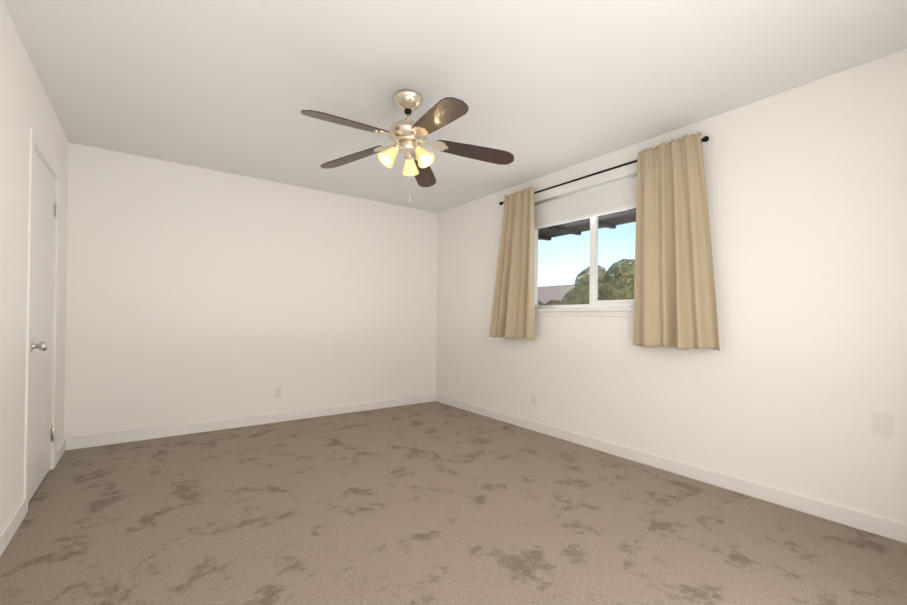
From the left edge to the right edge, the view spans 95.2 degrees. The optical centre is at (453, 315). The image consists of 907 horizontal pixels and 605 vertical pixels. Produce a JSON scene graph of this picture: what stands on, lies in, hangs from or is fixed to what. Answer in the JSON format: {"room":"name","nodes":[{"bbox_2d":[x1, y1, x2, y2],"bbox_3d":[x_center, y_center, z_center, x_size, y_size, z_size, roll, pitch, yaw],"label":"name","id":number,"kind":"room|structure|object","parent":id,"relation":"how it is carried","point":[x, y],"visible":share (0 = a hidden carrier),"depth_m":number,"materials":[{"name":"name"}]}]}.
{"room":"empty bedroom","nodes":[
{"label":"empty bedroom","id":0,"kind":"room"},
{"bbox_2d":[0,0,68,532],"bbox_3d":[-1.760,-0.150,1.388,0.140,2.440,4.600,1,0,-36],"label":"wall","id":1,"kind":"structure","parent":0,"point":[25,104],"depth_m":2.05,"materials":[{"name":"white paint"}]},
{"bbox_2d":[0,499,25,556],"bbox_3d":[-1.325,1.027,0.903,0.013,0.090,3.238,1,0,-36],"label":"baseboard","id":2,"kind":"structure","parent":1,"relation":"attached to","point":[13,524],"depth_m":1.99,"materials":[{"name":"white paint"}]},
{"bbox_2d":[23,127,59,513],"bbox_3d":[-2.569,0.027,2.556,0.076,2.082,0.884,1,0,-36],"label":"door frame","id":3,"kind":"structure","parent":1,"relation":"attached to","point":[36,144],"depth_m":2.27,"materials":[{"name":"white paint"}]},
{"bbox_2d":[28,150,57,501],"bbox_3d":[-2.541,0.058,2.582,0.107,1.997,0.746,1,0,-36],"label":"door","id":4,"kind":"structure","parent":1,"relation":"in","point":[45,208],"depth_m":2.56,"materials":[{"name":"white paint"}]},
{"bbox_2d":[56,439,67,464],"bbox_3d":[-2.936,1.022,3.091,0.013,0.090,0.388,1,0,-36],"label":"baseboard","id":5,"kind":"structure","parent":1,"relation":"attached to","point":[63,446],"depth_m":3.11,"materials":[{"name":"white paint"}]},
{"bbox_2d":[64,143,437,438],"bbox_3d":[-1.683,-0.132,4.388,3.820,2.440,0.140,1,0,-36],"label":"wall","id":6,"kind":"structure","parent":0,"point":[194,294],"depth_m":3.96,"materials":[{"name":"white paint"}]},
{"bbox_2d":[66,426,167,437],"bbox_3d":[-2.787,0.951,3.482,0.690,0.059,0.008,1,0,-36],"label":"trim","id":7,"kind":"structure","parent":6,"relation":"attached to","point":[114,432],"depth_m":3.45,"materials":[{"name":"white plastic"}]},
{"bbox_2d":[68,394,435,449],"bbox_3d":[-1.662,1.043,4.309,3.510,0.090,0.016,1,0,-36],"label":"baseboard","id":8,"kind":"structure","parent":6,"relation":"attached to","point":[145,434],"depth_m":3.96,"materials":[{"name":"white paint"}]},
{"bbox_2d":[274,386,281,398],"bbox_3d":[-1.786,0.786,4.221,0.072,0.118,0.008,1,0,-36],"label":"outlet","id":9,"kind":"object","parent":6,"relation":"attached to","point":[277,392],"visible":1,"depth_m":4.22,"materials":[{"name":"white plastic"}]},
{"bbox_2d":[0,401,906,604],"bbox_3d":[-0.292,1.143,2.472,3.820,0.100,4.880,1,0,-36],"label":"floor","id":10,"kind":"structure","parent":0,"point":[433,503],"depth_m":2.12,"materials":[{"name":"carpet"}]},
{"bbox_2d":[3,0,906,212],"bbox_3d":[-0.265,-1.397,2.486,3.820,0.100,4.880,1,0,-36],"label":"ceiling","id":11,"kind":"structure","parent":0,"point":[540,88],"depth_m":2.29,"materials":[{"name":"white paint"}]},
{"bbox_2d":[301,90,513,201],"bbox_3d":[-0.286,-1.022,2.515,1.295,0.650,1.292,1,0,-36],"label":"ceiling fan","id":12,"kind":"object","parent":11,"relation":"hanging from","point":[408,136],"visible":1,"depth_m":2.51,"materials":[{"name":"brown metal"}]},
{"bbox_2d":[436,49,906,524],"bbox_3d":[1.203,-0.105,3.570,0.140,2.440,4.600,1,0,-36],"label":"wall","id":13,"kind":"structure","parent":0,"point":[795,381],"depth_m":2.51,"materials":[{"name":"white paint"}]},
{"bbox_2d":[531,393,536,405],"bbox_3d":[0.778,0.813,4.003,0.008,0.118,0.072,1,0,-36],"label":"outlet","id":14,"kind":"object","parent":13,"relation":"attached to","point":[533,399],"visible":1,"depth_m":4.00,"materials":[{"name":"white plastic"}]},
{"bbox_2d":[535,308,633,316],"bbox_3d":[1.153,-0.025,3.545,0.088,0.069,1.490,1,0,-36],"label":"window sill","id":15,"kind":"structure","parent":13,"relation":"attached to","point":[614,312],"depth_m":3.50,"materials":[{"name":"white paint"}]},
{"bbox_2d":[534,172,636,308],"bbox_3d":[1.195,-0.580,3.575,0.119,1.050,1.420,1,0,-36],"label":"window","id":16,"kind":"structure","parent":13,"relation":"in","point":[595,201],"depth_m":3.58,"materials":[{"name":"white plastic"}]},
{"bbox_2d":[534,174,636,229],"bbox_3d":[1.176,-0.967,3.561,0.045,0.261,1.396,1,0,-36],"label":"roller shade","id":17,"kind":"object","parent":16,"relation":"attached to","point":[618,194],"depth_m":3.56,"materials":[{"name":"white fabric"}]},
{"bbox_2d":[538,208,635,240],"bbox_3d":[1.375,-0.942,3.881,0.475,0.198,4.300,1,0,-36],"label":"roof","id":18,"kind":"structure","parent":13,"relation":"attached to","point":[577,225],"depth_m":3.97,"materials":[{"name":"black wood"}]},
{"bbox_2d":[489,132,719,350],"bbox_3d":[1.057,-0.494,3.517,0.166,1.446,2.182,1,0,-36],"label":"curtains","id":19,"kind":"object","parent":13,"relation":"attached to","point":[674,296],"visible":1,"depth_m":2.93,"materials":[{"name":"beige fabric"}]},
{"bbox_2d":[436,394,906,542],"bbox_3d":[1.128,1.069,3.517,0.016,0.090,4.600,1,0,-36],"label":"baseboard","id":20,"kind":"structure","parent":13,"relation":"attached to","point":[890,529],"depth_m":2.68,"materials":[{"name":"white paint"}]},
{"bbox_2d":[873,411,892,436],"bbox_3d":[2.180,0.552,2.105,0.007,0.118,0.072,1,0,-36],"label":"blank wall plate","id":21,"kind":"object","parent":13,"relation":"attached to","point":[882,423],"visible":1,"depth_m":2.10,"materials":[{"name":"white plastic"}]},
{"label":"outside","id":22,"kind":"structure","parent":0,"visible":0},
{"bbox_3d":[1.737,4.279,13.534,60.000,0.200,60.000,1,0,-36],"label":"ground","id":23,"kind":"structure","parent":22,"visible":0},
{"bbox_2d":[538,284,631,304],"bbox_3d":[7.178,1.256,21.879,5.416,6.060,10.000,1,0,-36],"label":"neighbouring house","id":24,"kind":"structure","parent":23,"relation":"on","point":[556,295],"depth_m":22.99,"materials":[{"name":"beige paint"}]},
{"bbox_2d":[538,259,634,304],"bbox_3d":[4.503,1.172,13.701,4.010,6.075,10.319,1,0,-36],"label":"tree","id":25,"kind":"object","parent":23,"relation":"on","point":[615,267],"depth_m":11.78,"materials":[{"name":"green plant"}]}
]}

